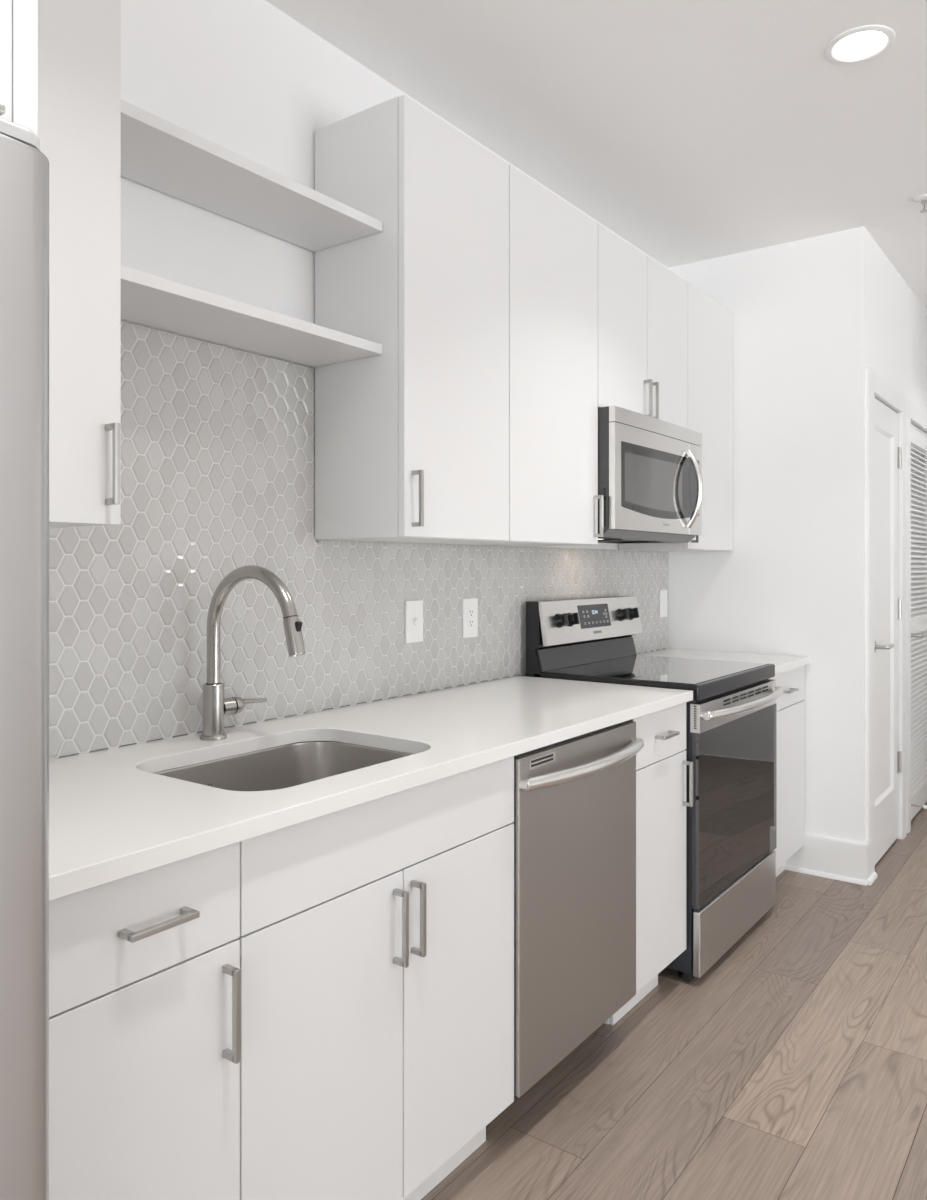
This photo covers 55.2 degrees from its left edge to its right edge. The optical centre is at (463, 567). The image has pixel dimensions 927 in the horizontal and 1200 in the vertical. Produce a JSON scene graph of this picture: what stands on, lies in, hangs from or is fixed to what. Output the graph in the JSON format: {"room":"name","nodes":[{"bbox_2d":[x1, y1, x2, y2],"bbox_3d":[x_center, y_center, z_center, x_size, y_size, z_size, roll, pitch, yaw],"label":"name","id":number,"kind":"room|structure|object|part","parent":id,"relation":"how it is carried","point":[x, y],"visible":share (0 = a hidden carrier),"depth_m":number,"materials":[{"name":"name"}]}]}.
{"room":"kitchen","nodes":[
{"label":"kitchen","id":0,"kind":"room"},
{"bbox_2d":[121,0,667,675],"bbox_3d":[-0.678,-0.043,2.023,0.100,2.720,9.650,0,0,36],"label":"wall","id":1,"kind":"structure","parent":0,"point":[245,77],"depth_m":2.12,"materials":[{"name":"white paint"}]},
{"bbox_2d":[0,0,11,121],"bbox_3d":[-1.067,-0.823,0.862,0.650,0.640,0.960,0,0,36],"label":"upper cabinet","id":2,"kind":"object","parent":1,"relation":"attached to","point":[5,5],"visible":0.76,"depth_m":1.07,"materials":[{"name":"white paint"}]},
{"bbox_3d":[-0.588,-0.535,0.990,0.032,0.009,0.137,0,0,36],"label":"handle","id":3,"kind":"part","parent":2,"relation":"part of","materials":[{"name":"silver metal"}]},
{"bbox_2d":[38,0,120,527],"bbox_3d":[-0.792,-0.608,1.489,0.336,1.069,0.308,0,0,36],"label":"upper cabinet","id":4,"kind":"object","parent":1,"relation":"attached to","point":[79,41],"visible":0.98,"depth_m":1.47,"materials":[{"name":"white paint"}]},
{"bbox_3d":[-0.594,-0.175,1.501,0.032,0.137,0.009,0,0,36],"label":"handle","id":5,"kind":"part","parent":4,"relation":"part of","materials":[{"name":"silver metal"}]},
{"bbox_2d":[121,266,382,366],"bbox_3d":[-0.517,-0.535,1.945,0.238,0.024,0.751,0,0,36],"label":"wall shelf","id":6,"kind":"object","parent":1,"relation":"attached to","point":[147,299],"visible":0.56,"depth_m":1.91,"materials":[{"name":"white paint"}]},
{"bbox_2d":[121,99,382,251],"bbox_3d":[-0.517,-0.836,1.945,0.238,0.024,0.751,0,0,36],"label":"wall shelf","id":7,"kind":"object","parent":1,"relation":"attached to","point":[161,155],"visible":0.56,"depth_m":1.92,"materials":[{"name":"white paint"}]},
{"bbox_2d":[49,321,668,759],"bbox_3d":[-0.032,-0.071,2.809,0.006,0.902,3.341,0,0,36],"label":"backsplash","id":8,"kind":"structure","parent":1,"relation":"attached to","point":[217,441],"depth_m":2.13,"materials":[{"name":"tile"}]},
{"bbox_2d":[405,600,422,642],"bbox_3d":[-0.143,0.161,2.640,0.017,0.125,0.079,0,0,36],"label":"light switch","id":9,"kind":"object","parent":8,"relation":"attached to","point":[413,608],"visible":1,"depth_m":2.64,"materials":[{"name":"white plastic"}]},
{"bbox_2d":[462,598,477,637],"bbox_3d":[0.022,0.163,2.870,0.008,0.126,0.080,0,0,36],"label":"wall outlet","id":10,"kind":"object","parent":8,"relation":"attached to","point":[470,605],"visible":1,"depth_m":2.86,"materials":[{"name":"white plastic"}]},
{"bbox_2d":[468,608,473,627],"bbox_3d":[0.024,0.163,2.869,0.004,0.066,0.033,0,0,36],"label":"receptacle","id":11,"kind":"object","parent":10,"relation":"attached to","point":[470,610],"depth_m":2.87,"materials":[{"name":"white plastic"}]},
{"bbox_2d":[659,590,666,616],"bbox_3d":[0.924,0.166,4.091,0.010,0.126,0.080,0,0,36],"label":"light switch","id":12,"kind":"object","parent":8,"relation":"attached to","point":[662,593],"visible":1,"depth_m":4.08,"materials":[{"name":"white plastic"}]},
{"bbox_2d":[315,95,508,542],"bbox_3d":[-0.116,-0.609,2.405,0.336,1.069,0.460,0,0,36],"label":"upper cabinet","id":13,"kind":"object","parent":1,"relation":"attached to","point":[412,438],"visible":0.99,"depth_m":2.25,"materials":[{"name":"white paint"}]},
{"bbox_3d":[-0.111,-0.168,2.155,0.032,0.137,0.009,0,0,36],"label":"handle","id":14,"kind":"part","parent":13,"relation":"part of","materials":[{"name":"silver metal"}]},
{"bbox_3d":[-0.015,-0.609,2.329,0.019,1.066,0.457,0,0,36],"label":"door","id":15,"kind":"part","parent":13,"relation":"part of","materials":[{"name":"white paint"}]},
{"bbox_2d":[437,165,602,545],"bbox_3d":[0.178,-0.609,2.804,0.336,1.069,0.530,0,0,36],"label":"upper cabinet","id":16,"kind":"object","parent":1,"relation":"attached to","point":[553,245],"visible":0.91,"depth_m":2.69,"materials":[{"name":"white paint"}]},
{"bbox_3d":[0.280,-0.609,2.729,0.019,1.066,0.528,0,0,36],"label":"door","id":17,"kind":"part","parent":16,"relation":"part of","materials":[{"name":"white paint"}]},
{"bbox_3d":[0.442,-0.168,2.905,0.032,0.137,0.009,0,0,36],"label":"handle","id":18,"kind":"part","parent":16,"relation":"part of","materials":[{"name":"silver metal"}]},
{"bbox_2d":[598,223,687,428],"bbox_3d":[0.562,-0.838,3.324,0.336,0.611,0.761,0,0,36],"label":"upper cabinet","id":19,"kind":"object","parent":1,"relation":"attached to","point":[643,304],"visible":0.57,"depth_m":3.20,"materials":[{"name":"white paint"}]},
{"bbox_3d":[0.551,-0.838,3.096,0.019,0.608,0.377,0,0,36],"label":"door","id":20,"kind":"part","parent":19,"relation":"part of","materials":[{"name":"white paint"}]},
{"bbox_3d":[0.668,-0.611,3.212,0.032,0.137,0.009,0,0,36],"label":"handle","id":21,"kind":"part","parent":19,"relation":"part of","materials":[{"name":"silver metal"}]},
{"bbox_2d":[598,406,702,542],"bbox_3d":[0.601,-0.314,3.296,0.426,0.434,0.757,0,0,36],"label":"microwave","id":22,"kind":"object","parent":19,"relation":"attached to","point":[650,481],"visible":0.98,"depth_m":3.11,"materials":[{"name":"grey metal"}]},
{"bbox_3d":[0.566,-0.114,3.323,0.335,0.027,0.748,0,0,36],"label":"panel","id":23,"kind":"part","parent":22,"relation":"part of","materials":[{"name":"grey metal"}]},
{"bbox_3d":[0.673,-0.302,3.159,0.026,0.350,0.620,0,0,36],"label":"door","id":24,"kind":"part","parent":22,"relation":"part of","materials":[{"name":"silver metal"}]},
{"bbox_3d":[0.897,-0.302,3.464,0.024,0.350,0.135,0,0,36],"label":"control panel","id":25,"kind":"part","parent":22,"relation":"part of","materials":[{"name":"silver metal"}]},
{"bbox_3d":[0.895,-0.305,3.444,0.004,0.227,0.098,0,0,36],"label":"control glass","id":26,"kind":"part","parent":22,"relation":"part of","materials":[{"name":"black"}]},
{"bbox_3d":[0.876,-0.298,3.367,0.067,0.299,0.023,0,0,36],"label":"handle","id":27,"kind":"part","parent":22,"relation":"part of","materials":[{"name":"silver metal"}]},
{"bbox_3d":[0.701,-0.611,3.256,0.032,0.137,0.009,0,0,36],"label":"handle","id":28,"kind":"part","parent":19,"relation":"part of","materials":[{"name":"silver metal"}]},
{"bbox_3d":[0.777,-0.838,3.402,0.019,0.608,0.377,0,0,36],"label":"door","id":29,"kind":"part","parent":19,"relation":"part of","materials":[{"name":"white paint"}]},
{"bbox_2d":[619,283,732,551],"bbox_3d":[0.943,-0.609,3.840,0.336,1.069,0.520,0,0,36],"label":"upper cabinet","id":30,"kind":"object","parent":1,"relation":"attached to","point":[710,323],"visible":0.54,"depth_m":3.75,"materials":[{"name":"white paint"}]},
{"bbox_3d":[0.930,-0.168,3.567,0.032,0.137,0.009,0,0,36],"label":"handle","id":31,"kind":"part","parent":30,"relation":"part of","materials":[{"name":"silver metal"}]},
{"bbox_3d":[1.045,-0.609,3.765,0.019,1.066,0.516,0,0,36],"label":"door","id":32,"kind":"part","parent":30,"relation":"part of","materials":[{"name":"white paint"}]},
{"bbox_2d":[266,0,926,309],"bbox_3d":[1.977,-1.453,0.064,6.700,0.100,9.650,0,0,36],"label":"ceiling","id":33,"kind":"structure","parent":0,"point":[692,131],"depth_m":2.68,"materials":[{"name":"white paint"}]},
{"bbox_2d":[825,25,894,63],"bbox_3d":[1.063,-1.399,2.379,0.172,0.007,0.172,0,0,36],"label":"recessed light","id":34,"kind":"object","parent":33,"relation":"in","point":[867,42],"visible":1,"depth_m":2.37,"materials":[{"name":"white paint"}]},
{"bbox_2d":[914,194,926,212],"bbox_3d":[1.747,-1.377,3.365,0.068,0.053,0.068,0,0,36],"label":"sprinkler","id":35,"kind":"object","parent":33,"relation":"attached to","point":[921,198],"visible":1,"depth_m":3.36,"materials":[{"name":"white paint"}]},
{"bbox_3d":[1.747,-1.373,3.365,0.020,0.044,0.029,0,0,4],"label":"frame","id":36,"kind":"part","parent":35,"relation":"part of","materials":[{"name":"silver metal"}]},
{"bbox_2d":[421,802,926,1199],"bbox_3d":[1.977,1.299,0.064,6.500,0.004,9.450,0,0,36],"label":"floor","id":37,"kind":"structure","parent":0,"point":[794,1067],"depth_m":2.25,"materials":[{"name":"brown wood"}]},
{"bbox_2d":[0,117,48,1199],"bbox_3d":[-0.979,0.413,0.806,0.801,1.768,0.906,0,0,36],"label":"refrigerator","id":38,"kind":"object","parent":37,"relation":"on","point":[24,169],"visible":1,"depth_m":0.94,"materials":[{"name":"grey"}]},
{"bbox_2d":[12,0,37,135],"bbox_3d":[-0.785,0.077,1.270,0.618,2.440,0.030,0,0,36],"label":"end panel","id":39,"kind":"object","parent":37,"relation":"on","point":[24,12],"visible":0.02,"depth_m":1.09,"materials":[{"name":"white paint"}]},
{"bbox_2d":[49,842,240,1199],"bbox_3d":[-0.664,0.854,1.396,0.643,0.886,0.310,0,0,36],"label":"base cabinet","id":40,"kind":"object","parent":37,"relation":"on","point":[145,971],"visible":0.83,"depth_m":1.22,"materials":[{"name":"white wood"}]},
{"bbox_3d":[-0.439,0.488,1.230,0.019,0.148,0.308,0,0,36],"label":"drawer","id":41,"kind":"part","parent":40,"relation":"part of","materials":[{"name":"white paint"}]},
{"bbox_3d":[-0.416,0.489,1.218,0.032,0.009,0.107,0,0,36],"label":"handle","id":42,"kind":"part","parent":40,"relation":"part of","materials":[{"name":"silver metal"}]},
{"bbox_3d":[-0.344,0.661,1.316,0.032,0.137,0.009,0,0,36],"label":"handle","id":43,"kind":"part","parent":40,"relation":"part of","materials":[{"name":"silver metal"}]},
{"bbox_2d":[237,756,513,1199],"bbox_3d":[-0.346,0.854,1.828,0.643,0.886,0.759,0,0,36],"label":"base cabinet","id":44,"kind":"object","parent":37,"relation":"on","point":[376,938],"visible":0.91,"depth_m":1.61,"materials":[{"name":"white wood"}]},
{"bbox_3d":[-0.233,0.873,1.509,0.019,0.615,0.379,0,0,36],"label":"door","id":45,"kind":"part","parent":44,"relation":"part of","materials":[{"name":"white paint"}]},
{"bbox_2d":[49,676,692,900],"bbox_3d":[-0.159,0.394,2.099,0.644,0.030,2.045,0,0,36],"label":"countertop","id":46,"kind":"structure","parent":44,"relation":"on","point":[112,818],"depth_m":1.73,"materials":[{"name":"white stone"}]},
{"bbox_2d":[200,565,305,740],"bbox_3d":[-0.415,0.187,1.939,0.313,0.384,0.179,0,0,36],"label":"faucet","id":47,"kind":"object","parent":46,"relation":"on","point":[215,706],"visible":1,"depth_m":1.94,"materials":[{"name":"silver metal"}]},
{"bbox_3d":[-0.494,0.313,2.047,0.039,0.039,0.098,0,0,36],"label":"lever","id":48,"kind":"part","parent":47,"relation":"part of","materials":[{"name":"silver metal"}]},
{"bbox_2d":[154,741,412,790],"bbox_3d":[-0.349,0.521,1.796,0.449,0.223,0.578,0,0,36],"label":"sink","id":49,"kind":"object","parent":46,"relation":"in","point":[289,765],"visible":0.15,"depth_m":2.03,"materials":[{"name":"silver metal"}]},
{"bbox_3d":[-0.115,0.660,1.626,0.032,0.137,0.009,0,0,36],"label":"handle","id":50,"kind":"part","parent":44,"relation":"part of","materials":[{"name":"silver metal"}]},
{"bbox_3d":[-0.085,0.659,1.667,0.032,0.137,0.009,0,0,36],"label":"handle","id":51,"kind":"part","parent":44,"relation":"part of","materials":[{"name":"silver metal"}]},
{"bbox_3d":[-0.007,0.873,1.815,0.019,0.615,0.376,0,0,36],"label":"door","id":52,"kind":"part","parent":44,"relation":"part of","materials":[{"name":"white paint"}]},
{"bbox_2d":[512,719,643,1097],"bbox_3d":[0.083,0.852,2.355,0.671,0.882,0.596,0,0,36],"label":"dishwasher","id":53,"kind":"object","parent":37,"relation":"on","point":[574,822],"visible":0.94,"depth_m":2.13,"materials":[{"name":"silver metal"}]},
{"bbox_3d":[0.182,0.443,2.038,0.003,0.024,0.116,0,0,36],"label":"vent plate","id":54,"kind":"part","parent":53,"relation":"part of","materials":[{"name":"silver metal"}]},
{"bbox_3d":[0.326,0.480,2.177,0.070,0.031,0.574,0,0,36],"label":"handle","id":55,"kind":"part","parent":53,"relation":"part of","materials":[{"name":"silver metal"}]},
{"bbox_2d":[604,703,692,1024],"bbox_3d":[0.346,0.854,2.766,0.643,0.886,0.374,0,0,36],"label":"base cabinet","id":56,"kind":"object","parent":37,"relation":"on","point":[661,803],"visible":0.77,"depth_m":2.59,"materials":[{"name":"white wood"}]},
{"bbox_3d":[0.572,0.488,2.599,0.019,0.148,0.373,0,0,36],"label":"drawer","id":57,"kind":"part","parent":56,"relation":"part of","materials":[{"name":"white paint"}]},
{"bbox_3d":[0.572,0.873,2.599,0.019,0.615,0.373,0,0,36],"label":"door","id":58,"kind":"part","parent":56,"relation":"part of","materials":[{"name":"white paint"}]},
{"bbox_3d":[0.595,0.489,2.588,0.032,0.009,0.107,0,0,36],"label":"handle","id":59,"kind":"part","parent":56,"relation":"part of","materials":[{"name":"silver metal"}]},
{"bbox_3d":[0.686,0.660,2.711,0.032,0.137,0.009,0,0,36],"label":"handle","id":60,"kind":"part","parent":56,"relation":"part of","materials":[{"name":"silver metal"}]},
{"bbox_2d":[526,596,783,981],"bbox_3d":[0.727,0.708,3.203,0.704,1.179,0.759,0,0,36],"label":"range","id":61,"kind":"object","parent":37,"relation":"on","point":[731,716],"visible":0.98,"depth_m":3.05,"materials":[{"name":"silver metal"}]},
{"bbox_3d":[0.351,0.188,3.134,0.044,0.052,0.051,0,0,36],"label":"knob","id":62,"kind":"part","parent":61,"relation":"part of","materials":[{"name":"black plastic"}]},
{"bbox_3d":[0.398,0.188,3.197,0.044,0.052,0.051,0,0,36],"label":"knob","id":63,"kind":"part","parent":61,"relation":"part of","materials":[{"name":"black plastic"}]},
{"bbox_3d":[0.499,0.196,3.372,0.041,0.155,0.758,0,0,36],"label":"control panel","id":64,"kind":"part","parent":61,"relation":"part of","materials":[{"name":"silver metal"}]},
{"bbox_3d":[0.638,0.188,3.522,0.044,0.052,0.051,0,0,36],"label":"knob","id":65,"kind":"part","parent":61,"relation":"part of","materials":[{"name":"black plastic"}]},
{"bbox_3d":[0.691,0.188,3.594,0.044,0.052,0.051,0,0,36],"label":"knob","id":66,"kind":"part","parent":61,"relation":"part of","materials":[{"name":"black plastic"}]},
{"bbox_2d":[534,655,774,700],"bbox_3d":[0.708,0.387,3.217,0.603,0.051,0.758,0,0,36],"label":"cooktop","id":67,"kind":"object","parent":61,"relation":"in","point":[709,680],"depth_m":3.09,"materials":[{"name":"black glass"}]},
{"bbox_3d":[0.708,0.732,2.750,0.016,0.630,0.004,0,0,36],"label":"rail","id":68,"kind":"part","parent":61,"relation":"part of","materials":[{"name":"grey metal"}]},
{"bbox_3d":[0.936,0.784,3.049,0.012,0.546,0.754,0,0,36],"label":"oven door","id":69,"kind":"part","parent":61,"relation":"part of","materials":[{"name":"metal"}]},
{"bbox_3d":[0.942,0.467,3.045,0.033,0.088,0.758,0,0,36],"label":"door trim","id":70,"kind":"part","parent":61,"relation":"part of","materials":[{"name":"silver metal"}]},
{"bbox_3d":[0.943,1.166,3.044,0.025,0.202,0.756,0,0,36],"label":"storage drawer","id":71,"kind":"part","parent":61,"relation":"part of","materials":[{"name":"silver metal"}]},
{"bbox_3d":[0.947,0.783,3.041,0.020,0.544,0.750,0,0,36],"label":"door glass","id":72,"kind":"part","parent":61,"relation":"part of","materials":[{"name":"black glass"}]},
{"bbox_3d":[0.984,0.459,3.016,0.068,0.029,0.729,0,0,36],"label":"handle","id":73,"kind":"part","parent":61,"relation":"part of","materials":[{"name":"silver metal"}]},
{"bbox_2d":[769,665,804,876],"bbox_3d":[1.071,0.854,3.748,0.643,0.886,0.514,0,0,36],"label":"base cabinet","id":74,"kind":"object","parent":37,"relation":"on","point":[791,704],"visible":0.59,"depth_m":3.60,"materials":[{"name":"white wood"}]},
{"bbox_2d":[637,648,809,673],"bbox_3d":[1.063,0.394,3.756,0.644,0.030,0.515,0,0,36],"label":"countertop","id":75,"kind":"structure","parent":74,"relation":"on","point":[782,663],"depth_m":3.75,"materials":[{"name":"white stone"}]},
{"bbox_3d":[1.296,0.488,3.581,0.019,0.148,0.511,0,0,36],"label":"drawer","id":76,"kind":"part","parent":74,"relation":"part of","materials":[{"name":"white paint"}]},
{"bbox_3d":[1.296,0.873,3.581,0.019,0.615,0.511,0,0,36],"label":"door","id":77,"kind":"part","parent":74,"relation":"part of","materials":[{"name":"white paint"}]},
{"bbox_3d":[1.316,0.495,3.565,0.032,0.009,0.107,0,0,36],"label":"handle","id":78,"kind":"part","parent":74,"relation":"part of","materials":[{"name":"silver metal"}]},
{"bbox_2d":[668,226,869,842],"bbox_3d":[1.332,-0.053,3.941,0.857,2.700,0.100,0,0,36],"label":"wall","id":79,"kind":"structure","parent":0,"point":[792,580],"depth_m":3.79,"materials":[{"name":"white paint"}]},
{"bbox_2d":[785,833,867,885],"bbox_3d":[1.519,1.214,3.723,0.328,0.166,0.029,0,0,36],"label":"baseboard","id":80,"kind":"structure","parent":79,"relation":"attached to","point":[845,860],"depth_m":3.70,"materials":[{"name":"white paint"}]},
{"bbox_2d":[870,235,926,433],"bbox_3d":[2.241,-0.053,4.536,0.100,2.700,1.938,0,0,36],"label":"wall","id":81,"kind":"structure","parent":0,"point":[898,319],"depth_m":4.18,"materials":[{"name":"white paint"}]},
{"bbox_2d":[864,838,877,885],"bbox_3d":[1.689,1.214,3.680,0.029,0.166,0.134,0,0,36],"label":"baseboard","id":82,"kind":"structure","parent":81,"relation":"attached to","point":[872,875],"depth_m":3.68,"materials":[{"name":"white paint"}]},
{"bbox_2d":[865,368,905,841],"bbox_3d":[1.864,0.237,4.009,0.117,2.120,0.796,0,0,36],"label":"trim","id":83,"kind":"structure","parent":81,"relation":"attached to","point":[875,385],"depth_m":3.71,"materials":[{"name":"white paint"}]},
{"bbox_2d":[874,398,901,864],"bbox_3d":[1.914,0.277,3.988,0.103,2.017,0.607,0,0,36],"label":"door","id":84,"kind":"structure","parent":81,"relation":"in","point":[888,456],"depth_m":4.08,"materials":[{"name":"white paint"}]},
{"bbox_3d":[1.875,0.210,3.999,0.017,1.650,0.415,0,0,36],"label":"panel","id":85,"kind":"part","parent":84,"relation":"part of","materials":[{"name":"white paint"}]},
{"bbox_3d":[1.810,0.339,3.817,0.068,0.054,0.153,0,0,36],"label":"lever handle","id":86,"kind":"part","parent":84,"relation":"part of","materials":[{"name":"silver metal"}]},
{"bbox_3d":[1.887,0.210,3.991,0.014,1.650,0.415,0,0,36],"label":"panel moulding","id":87,"kind":"part","parent":84,"relation":"part of","materials":[{"name":"white paint"}]},
{"bbox_2d":[906,399,926,832],"bbox_3d":[2.388,0.237,4.719,0.117,2.120,0.900,0,0,36],"label":"trim","id":88,"kind":"structure","parent":81,"relation":"attached to","point":[914,414],"depth_m":4.33,"materials":[{"name":"white paint"}]},
{"bbox_2d":[911,423,926,819],"bbox_3d":[2.436,0.276,4.677,0.124,2.015,0.730,0,0,36],"label":"door","id":89,"kind":"structure","parent":81,"relation":"in","point":[918,437],"depth_m":4.72,"materials":[{"name":"white paint"}]},
{"bbox_3d":[2.284,0.339,4.459,0.068,0.054,0.153,0,0,36],"label":"lever handle","id":90,"kind":"part","parent":89,"relation":"part of","materials":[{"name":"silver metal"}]}
]}

